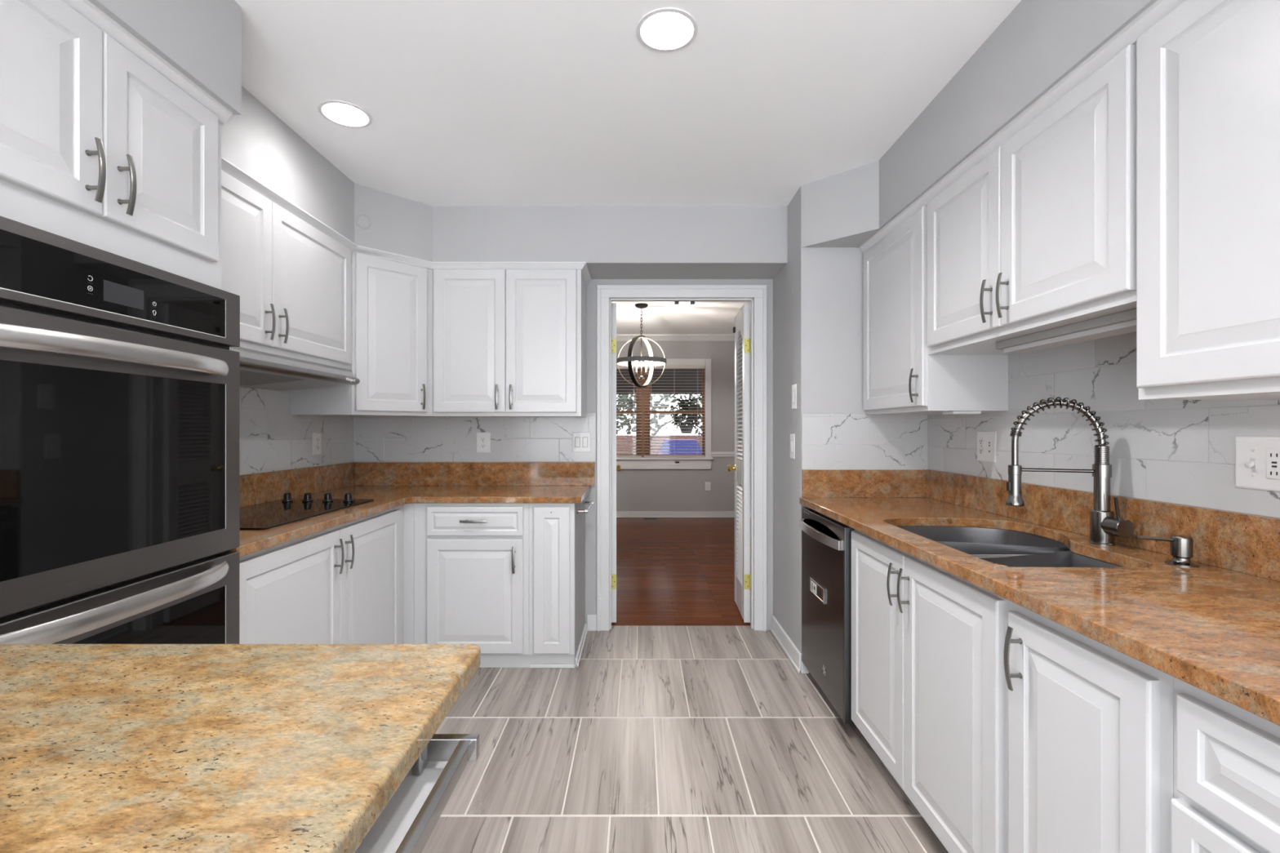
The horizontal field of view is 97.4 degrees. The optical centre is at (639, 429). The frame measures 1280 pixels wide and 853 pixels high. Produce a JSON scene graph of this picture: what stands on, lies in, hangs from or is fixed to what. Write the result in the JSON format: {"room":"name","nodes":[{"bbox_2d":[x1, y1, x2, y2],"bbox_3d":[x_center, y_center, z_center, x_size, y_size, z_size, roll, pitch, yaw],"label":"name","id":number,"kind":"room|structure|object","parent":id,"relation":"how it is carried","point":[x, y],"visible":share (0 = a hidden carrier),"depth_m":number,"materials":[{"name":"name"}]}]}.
{"room":"kitchen","nodes":[
{"label":"kitchen","id":0,"kind":"room"},
{"bbox_2d":[88,0,1156,279],"bbox_3d":[-0.147,-1.086,0.887,3.245,0.316,5.175,0,0,0],"label":"soffit","id":1,"kind":"structure","parent":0,"point":[202,39],"depth_m":2.52,"materials":[{"name":"grey paint"}]},
{"bbox_2d":[62,0,232,124],"bbox_3d":[-1.207,-0.910,-0.026,0.030,0.036,3.348,0,0,0],"label":"trim","id":2,"kind":"structure","parent":1,"relation":"attached to","point":[86,8],"depth_m":1.37,"materials":[{"name":"white paint"}]},
{"bbox_2d":[355,213,371,228],"bbox_3d":[-1.406,-1.062,2.872,0.007,0.074,0.074,0,0,44],"label":"cap","id":3,"kind":"object","parent":1,"relation":"attached to","point":[362,220],"visible":1,"depth_m":2.87,"materials":[{"name":"grey paint"}]},
{"bbox_2d":[235,0,1021,206],"bbox_3d":[-0.147,-1.254,0.887,3.245,0.020,5.175,0,0,0],"label":"ceiling","id":4,"kind":"structure","parent":0,"point":[469,103],"depth_m":2.04,"materials":[{"name":"white paint"}]},
{"bbox_2d":[317,99,372,128],"bbox_3d":[-1.158,-1.274,2.217,0.192,0.072,0.192,0,0,0],"label":"recessed light","id":5,"kind":"object","parent":4,"relation":"in","point":[341,113],"visible":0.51,"depth_m":2.27,"materials":[{"name":"white plastic"}]},
{"bbox_2d":[635,7,697,52],"bbox_3d":[0.086,-1.274,1.752,0.192,0.072,0.192,0,0,0],"label":"recessed light","id":6,"kind":"object","parent":4,"relation":"in","point":[664,29],"visible":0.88,"depth_m":1.80,"materials":[{"name":"white plastic"}]},
{"bbox_2d":[616,340,742,511],"bbox_3d":[-0.150,-0.045,7.985,4.700,2.570,0.150,0,0,0],"label":"wall","id":7,"kind":"structure","parent":0,"point":[637,490],"depth_m":7.91,"materials":[{"name":"grey paint"}]},
{"bbox_2d":[616,359,713,469],"bbox_3d":[0.040,-0.215,7.942,1.980,1.550,0.175,0,0,0],"label":"window","id":8,"kind":"structure","parent":7,"relation":"in","point":[625,463],"depth_m":7.97,"materials":[{"name":"white paint"}]},
{"bbox_2d":[616,364,641,457],"bbox_3d":[-0.409,-0.254,7.901,0.889,1.289,0.051,0,0,0],"label":"window blind","id":9,"kind":"object","parent":8,"relation":"attached to","point":[620,366],"visible":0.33,"depth_m":7.88,"materials":[{"name":"grey"}]},
{"bbox_2d":[644,364,705,457],"bbox_3d":[0.490,-0.254,7.901,0.857,1.289,0.051,0,0,0],"label":"window blind","id":10,"kind":"object","parent":8,"relation":"attached to","point":[667,366],"visible":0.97,"depth_m":7.88,"materials":[{"name":"grey"}]},
{"bbox_2d":[616,333,734,340],"bbox_3d":[-0.150,-1.288,7.882,4.700,0.085,0.056,0,0,0],"label":"trim","id":11,"kind":"structure","parent":7,"relation":"attached to","point":[619,336],"depth_m":7.87,"materials":[{"name":"white paint"}]},
{"bbox_2d":[616,511,734,517],"bbox_3d":[-0.150,1.198,7.902,4.700,0.085,0.027,0,0,0],"label":"baseboard","id":12,"kind":"structure","parent":7,"relation":"attached to","point":[619,514],"depth_m":7.89,"materials":[{"name":"white paint"}]},
{"bbox_2d":[705,482,710,490],"bbox_3d":[0.964,0.800,7.905,0.075,0.118,0.009,0,0,0],"label":"wall outlet","id":13,"kind":"object","parent":7,"relation":"attached to","point":[707,484],"visible":1,"depth_m":7.90,"materials":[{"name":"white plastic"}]},
{"bbox_2d":[711,451,734,457],"bbox_3d":[1.605,0.350,7.898,1.190,0.070,0.024,0,0,0],"label":"trim","id":14,"kind":"structure","parent":7,"relation":"attached to","point":[713,454],"depth_m":7.90,"materials":[{"name":"white paint"}]},
{"bbox_2d":[585,279,773,630],"bbox_3d":[-0.147,-0.052,3.525,3.245,2.584,0.100,0,0,0],"label":"wall","id":15,"kind":"structure","parent":0,"point":[590,517],"depth_m":3.48,"materials":[{"name":"grey paint"}]},
{"bbox_2d":[353,413,595,462],"bbox_3d":[-1.016,0.051,3.472,1.496,0.303,0.006,0,0,0],"label":"tile backsplash","id":16,"kind":"structure","parent":15,"relation":"attached to","point":[375,439],"depth_m":3.47,"materials":[{"name":"white tile"}]},
{"bbox_2d":[475,432,490,452],"bbox_3d":[-0.962,0.081,3.465,0.086,0.124,0.009,0,0,0],"label":"wall outlet","id":17,"kind":"object","parent":16,"relation":"attached to","point":[482,439],"visible":1,"depth_m":3.46,"materials":[{"name":"white plastic"}]},
{"bbox_2d":[480,436,485,441],"bbox_3d":[-0.962,0.060,3.462,0.031,0.031,0.003,0,0,0],"label":"receptacle","id":18,"kind":"object","parent":17,"relation":"attached to","point":[482,438],"depth_m":3.46,"materials":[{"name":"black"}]},
{"bbox_2d":[480,443,485,448],"bbox_3d":[-0.962,0.102,3.462,0.031,0.031,0.003,0,0,0],"label":"receptacle","id":19,"kind":"object","parent":17,"relation":"attached to","point":[482,445],"depth_m":3.46,"materials":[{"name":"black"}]},
{"bbox_2d":[572,432,591,452],"bbox_3d":[-0.357,0.079,3.465,0.114,0.122,0.010,0,0,0],"label":"light switch","id":20,"kind":"object","parent":16,"relation":"attached to","point":[581,442],"visible":1,"depth_m":3.46,"materials":[{"name":"white plastic"}]},
{"bbox_2d":[432,269,586,417],"bbox_3d":[-0.741,-0.501,3.283,0.829,0.854,0.384,0,0,0],"label":"upper cabinet","id":21,"kind":"object","parent":15,"relation":"attached to","point":[507,343],"visible":1,"depth_m":3.13,"materials":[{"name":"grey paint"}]},
{"bbox_2d":[221,156,591,284],"bbox_3d":[-1.073,-0.910,2.722,0.749,0.036,2.142,0,0,38],"label":"trim","id":22,"kind":"structure","parent":21,"relation":"attached to","point":[227,166],"depth_m":2.87,"materials":[{"name":"white paint"}]},
{"bbox_2d":[575,614,596,666],"bbox_3d":[-0.301,1.191,3.205,0.079,0.098,0.551,0,0,0],"label":"baseboard","id":23,"kind":"structure","parent":15,"relation":"attached to","point":[591,625],"depth_m":3.38,"materials":[{"name":"white paint"}]},
{"bbox_2d":[611,302,620,622],"bbox_3d":[-0.182,0.213,3.798,0.100,2.034,0.459,0,0,0],"label":"door","id":24,"kind":"structure","parent":15,"relation":"in","point":[614,467],"depth_m":3.58,"materials":[{"name":"white paint"}]},
{"bbox_2d":[596,284,766,631],"bbox_3d":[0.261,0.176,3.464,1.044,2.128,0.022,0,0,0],"label":"trim","id":25,"kind":"structure","parent":15,"relation":"attached to","point":[604,292],"depth_m":3.46,"materials":[{"name":"white paint"}]},
{"bbox_2d":[727,302,751,622],"bbox_3d":[0.672,0.213,3.798,0.097,2.034,0.458,0,0,0],"label":"door","id":26,"kind":"structure","parent":15,"relation":"in","point":[741,329],"depth_m":3.65,"materials":[{"name":"white paint"}]},
{"bbox_2d":[611,302,750,333],"bbox_3d":[-0.150,-1.355,5.817,4.900,0.050,4.485,0,0,0],"label":"ceiling","id":27,"kind":"structure","parent":0,"point":[658,317],"depth_m":6.67,"materials":[{"name":"white paint"}]},
{"bbox_2d":[616,302,666,387],"bbox_3d":[0.022,-0.887,6.000,0.536,0.886,0.536,0,0,0],"label":"orb chandelier","id":28,"kind":"object","parent":27,"relation":"hanging from","point":[624,361],"visible":1,"depth_m":5.96,"materials":[{"name":"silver metal"}]},
{"bbox_2d":[421,517,948,852],"bbox_3d":[-0.150,1.265,3.205,4.900,0.050,9.810,0,0,0],"label":"floor","id":29,"kind":"structure","parent":0,"point":[660,739],"depth_m":2.21,"materials":[{"name":"grey tile"}]},
{"bbox_2d":[0,0,221,289],"bbox_3d":[-1.467,0.156,1.248,0.598,2.168,0.795,0,0,0],"label":"tall cabinet","id":30,"kind":"object","parent":29,"relation":"on","point":[100,148],"visible":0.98,"depth_m":1.26,"materials":[{"name":"grey paint"}]},
{"bbox_2d":[0,215,239,644],"bbox_3d":[-1.407,0.274,1.255,0.627,1.328,0.774,0,0,0],"label":"double oven","id":31,"kind":"object","parent":30,"relation":"in","point":[119,375],"visible":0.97,"depth_m":1.23,"materials":[{"name":"black glass"}]},
{"bbox_2d":[0,644,480,852],"bbox_3d":[-0.680,0.793,0.566,0.940,0.894,0.692,0,0,0],"label":"kitchen island","id":32,"kind":"object","parent":29,"relation":"on","point":[104,748],"visible":1,"depth_m":0.63,"materials":[{"name":"stone"}]},
{"bbox_2d":[239,503,413,644],"bbox_3d":[-1.465,0.809,2.561,0.603,0.861,1.821,0,0,0],"label":"base cabinet","id":33,"kind":"object","parent":29,"relation":"on","point":[352,582],"visible":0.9,"depth_m":2.22,"materials":[{"name":"grey paint"}]},
{"bbox_2d":[229,462,595,557],"bbox_3d":[-1.022,0.290,2.561,1.495,0.177,1.828,0,0,0],"label":"countertop","id":34,"kind":"structure","parent":33,"relation":"on","point":[391,485],"depth_m":3.12,"materials":[{"name":"orange stone"}]},
{"bbox_2d":[239,492,373,529],"bbox_3d":[-1.510,0.322,2.333,0.450,0.046,0.805,0,0,0],"label":"cooktop","id":35,"kind":"object","parent":34,"relation":"in","point":[267,515],"visible":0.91,"depth_m":2.37,"materials":[{"name":"black glass"}]},
{"bbox_2d":[413,503,529,667],"bbox_3d":[-0.867,0.809,3.161,0.592,0.861,0.620,0,0,0],"label":"base cabinet","id":36,"kind":"object","parent":29,"relation":"on","point":[471,561],"visible":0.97,"depth_m":2.89,"materials":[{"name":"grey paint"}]},
{"bbox_2d":[528,497,585,668],"bbox_3d":[-0.452,0.809,3.180,0.236,0.861,0.590,0,0,0],"label":"base cabinet","id":37,"kind":"object","parent":29,"relation":"on","point":[557,534],"visible":0.97,"depth_m":2.89,"materials":[{"name":"grey paint"}]},
{"bbox_2d":[576,500,593,514],"bbox_3d":[-0.302,0.435,3.155,0.064,0.036,0.366,0,0,0],"label":"towel bar","id":38,"kind":"object","parent":37,"relation":"attached to","point":[590,503],"visible":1,"depth_m":2.99,"materials":[{"name":"silver metal"}]},
{"bbox_2d":[643,517,656,519],"bbox_3d":[0.150,1.238,7.830,0.180,0.004,0.100,0,0,0],"label":"floor vent","id":39,"kind":"object","parent":29,"relation":"in","point":[643,517],"visible":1,"depth_m":7.85,"materials":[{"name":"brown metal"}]},
{"bbox_2d":[799,506,854,724],"bbox_3d":[1.119,0.812,2.554,0.671,0.855,0.612,0,0,0],"label":"dishwasher","id":40,"kind":"object","parent":29,"relation":"on","point":[826,542],"visible":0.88,"depth_m":2.44,"materials":[{"name":"black metal"}]},
{"bbox_2d":[809,577,825,604],"bbox_3d":[0.818,0.739,2.585,0.008,0.066,0.200,0,0,0],"label":"sign","id":41,"kind":"object","parent":40,"relation":"attached to","point":[815,588],"visible":1,"depth_m":2.57,"materials":[{"name":"silver metal"}]},
{"bbox_2d":[851,526,1009,852],"bbox_3d":[1.139,0.809,1.779,0.665,0.861,0.934,0,0,0],"label":"base cabinet","id":42,"kind":"object","parent":29,"relation":"on","point":[930,689],"visible":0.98,"depth_m":1.61,"materials":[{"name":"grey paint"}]},
{"bbox_2d":[800,469,1279,725],"bbox_3d":[1.145,0.291,1.535,0.659,0.175,2.670,0,0,0],"label":"countertop","id":43,"kind":"structure","parent":42,"relation":"on","point":[1213,627],"depth_m":1.35,"materials":[{"name":"orange stone"}]},
{"bbox_2d":[897,526,1121,567],"bbox_3d":[1.166,0.482,1.807,0.511,0.205,0.788,0,0,0],"label":"sink","id":44,"kind":"object","parent":43,"relation":"in","point":[1011,548],"visible":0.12,"depth_m":1.88,"materials":[{"name":"metal"}]},
{"bbox_2d":[1004,396,1134,546],"bbox_3d":[1.311,0.123,1.728,0.312,0.446,0.115,0,0,34],"label":"kitchen faucet","id":45,"kind":"object","parent":43,"relation":"on","point":[1104,526],"visible":1,"depth_m":1.70,"materials":[{"name":"silver metal"}]},
{"bbox_2d":[1134,534,1199,567],"bbox_3d":[1.355,0.309,1.442,0.135,0.073,0.064,0,0,0],"label":"soap dispenser","id":46,"kind":"object","parent":43,"relation":"on","point":[1181,547],"visible":1,"depth_m":1.43,"materials":[{"name":"silver metal"}]},
{"bbox_2d":[1004,600,1173,852],"bbox_3d":[1.139,0.809,1.109,0.665,0.861,0.405,0,0,0],"label":"base cabinet","id":47,"kind":"object","parent":29,"relation":"on","point":[1091,723],"visible":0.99,"depth_m":1.07,"materials":[{"name":"grey paint"}]},
{"bbox_2d":[1171,677,1279,852],"bbox_3d":[1.139,0.809,0.578,0.665,0.861,0.655,0,0,0],"label":"base cabinet","id":48,"kind":"object","parent":29,"relation":"on","point":[1226,799],"visible":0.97,"depth_m":0.82,"materials":[{"name":"grey paint"}]},
{"bbox_2d":[773,186,864,672],"bbox_3d":[1.150,-0.002,3.172,0.650,2.484,0.605,0,0,0],"label":"wall","id":49,"kind":"structure","parent":0,"point":[818,295],"depth_m":2.88,"materials":[{"name":"grey paint"}]},
{"bbox_2d":[770,615,808,673],"bbox_3d":[0.833,1.191,3.152,0.055,0.098,0.605,0,0,0],"label":"baseboard","id":50,"kind":"structure","parent":49,"relation":"attached to","point":[792,652],"depth_m":3.07,"materials":[{"name":"white paint"}]},
{"bbox_2d":[790,434,795,458],"bbox_3d":[0.820,0.091,3.022,0.010,0.132,0.078,0,0,0],"label":"light switch","id":51,"kind":"object","parent":49,"relation":"attached to","point":[792,436],"visible":1,"depth_m":3.00,"materials":[{"name":"white plastic"}]},
{"bbox_2d":[791,383,796,408],"bbox_3d":[0.820,-0.173,2.988,0.010,0.130,0.078,0,0,0],"label":"light switch","id":52,"kind":"object","parent":49,"relation":"attached to","point":[793,386],"visible":1,"depth_m":2.97,"materials":[{"name":"white plastic"}]},
{"bbox_2d":[801,413,928,469],"bbox_3d":[1.151,0.064,2.867,0.647,0.284,0.006,0,0,0],"label":"tile backsplash","id":53,"kind":"structure","parent":49,"relation":"attached to","point":[828,441],"depth_m":2.87,"materials":[{"name":"white tile"}]},
{"bbox_2d":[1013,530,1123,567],"bbox_3d":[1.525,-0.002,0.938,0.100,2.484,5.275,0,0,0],"label":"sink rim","id":54,"kind":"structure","parent":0,"point":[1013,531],"depth_m":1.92,"materials":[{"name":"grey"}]},
{"bbox_2d":[863,206,1008,414],"bbox_3d":[1.284,-0.501,2.555,0.375,0.854,0.630,0,0,0],"label":"upper cabinet","id":55,"kind":"object","parent":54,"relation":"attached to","point":[900,377],"visible":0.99,"depth_m":2.37,"materials":[{"name":"grey paint"}]},
{"bbox_2d":[942,410,981,414],"bbox_3d":[1.317,-0.068,2.300,0.115,0.012,0.080,0,0,0],"label":"lamp","id":56,"kind":"object","parent":55,"relation":"attached to","point":[953,412],"visible":0.99,"depth_m":2.26,"materials":[{"name":"white plastic"}]},
{"bbox_2d":[927,44,1136,355],"bbox_3d":[1.284,-0.613,1.768,0.375,0.631,0.942,0,0,0],"label":"upper cabinet","id":57,"kind":"object","parent":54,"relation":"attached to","point":[1038,235],"visible":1,"depth_m":1.57,"materials":[{"name":"grey paint"}]},
{"bbox_2d":[995,308,1136,352],"bbox_3d":[1.272,-0.278,1.613,0.115,0.039,0.615,0,0,0],"label":"lamp","id":58,"kind":"object","parent":57,"relation":"attached to","point":[1125,322],"visible":0.56,"depth_m":1.59,"materials":[{"name":"grey"}]},
{"bbox_2d":[928,331,1279,518],"bbox_3d":[1.471,-0.046,1.559,0.006,0.501,2.610,0,0,0],"label":"tile backsplash","id":59,"kind":"structure","parent":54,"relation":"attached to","point":[1173,451],"depth_m":1.74,"materials":[{"name":"white tile"}]},
{"bbox_2d":[977,431,996,462],"bbox_3d":[1.465,0.072,2.378,0.009,0.130,0.128,0,0,0],"label":"wall outlet","id":60,"kind":"object","parent":59,"relation":"attached to","point":[986,440],"visible":1,"depth_m":2.37,"materials":[{"name":"white plastic"}]},
{"bbox_2d":[978,437,983,444],"bbox_3d":[1.462,0.051,2.406,0.003,0.031,0.031,0,0,0],"label":"receptacle","id":61,"kind":"object","parent":60,"relation":"attached to","point":[980,439],"depth_m":2.40,"materials":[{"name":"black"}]},
{"bbox_2d":[978,447,983,454],"bbox_3d":[1.462,0.092,2.406,0.003,0.031,0.031,0,0,0],"label":"receptacle","id":62,"kind":"object","parent":60,"relation":"attached to","point":[980,449],"depth_m":2.40,"materials":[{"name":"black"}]},
{"bbox_2d":[1235,436,1279,491],"bbox_3d":[1.459,0.081,1.321,0.021,0.125,0.126,0,0,0],"label":"wall outlet","id":63,"kind":"object","parent":59,"relation":"attached to","point":[1257,459],"visible":1,"depth_m":1.33,"materials":[{"name":"white plastic"}]},
{"bbox_2d":[1266,448,1279,479],"bbox_3d":[1.462,0.081,1.294,0.003,0.068,0.034,0,0,0],"label":"receptacle","id":64,"kind":"object","parent":63,"relation":"attached to","point":[1273,455],"depth_m":1.30,"materials":[{"name":"white plastic"}]},
{"bbox_2d":[1136,0,1279,399],"bbox_3d":[1.284,-0.498,0.798,0.375,0.860,0.996,0,0,0],"label":"upper cabinet","id":65,"kind":"object","parent":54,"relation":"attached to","point":[1208,71],"visible":0.98,"depth_m":1.12,"materials":[{"name":"grey paint"}]},
{"bbox_2d":[859,0,1185,253],"bbox_3d":[1.135,-0.910,0.581,0.030,0.036,4.562,0,0,0],"label":"trim","id":66,"kind":"structure","parent":65,"relation":"attached to","point":[1128,35],"depth_m":1.56,"materials":[{"name":"white paint"}]},
{"bbox_3d":[-1.820,-0.002,0.938,0.100,2.484,5.275,0,0,0],"label":"wall","id":67,"kind":"structure","parent":0,"visible":0},
{"bbox_2d":[221,169,351,370],"bbox_3d":[-1.581,-0.613,2.244,0.370,0.631,1.188,0,0,0],"label":"upper cabinet","id":68,"kind":"object","parent":67,"relation":"attached to","point":[292,281],"visible":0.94,"depth_m":2.27,"materials":[{"name":"grey paint"}]},
{"bbox_2d":[229,346,359,391],"bbox_3d":[-1.571,-0.242,2.219,0.385,0.108,1.118,0,0,0],"label":"range hood","id":69,"kind":"object","parent":67,"relation":"attached to","point":[257,369],"visible":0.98,"depth_m":2.35,"materials":[{"name":"metal"}]},
{"bbox_2d":[239,386,353,475],"bbox_3d":[-1.766,-0.028,2.562,0.006,0.460,1.825,0,0,0],"label":"tile backsplash","id":70,"kind":"structure","parent":67,"relation":"attached to","point":[271,438],"depth_m":2.78,"materials":[{"name":"white tile"}]},
{"bbox_2d":[312,432,321,455],"bbox_3d":[-1.760,0.079,3.075,0.009,0.122,0.078,0,0,0],"label":"wall outlet","id":71,"kind":"object","parent":70,"relation":"attached to","point":[317,437],"visible":1,"depth_m":3.07,"materials":[{"name":"white plastic"}]},
{"bbox_2d":[289,253,442,417],"bbox_3d":[-1.464,-0.501,3.156,0.613,0.854,0.637,0,0,0],"label":"upper cabinet","id":72,"kind":"object","parent":67,"relation":"attached to","point":[392,301],"visible":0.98,"depth_m":2.94,"materials":[{"name":"grey paint"}]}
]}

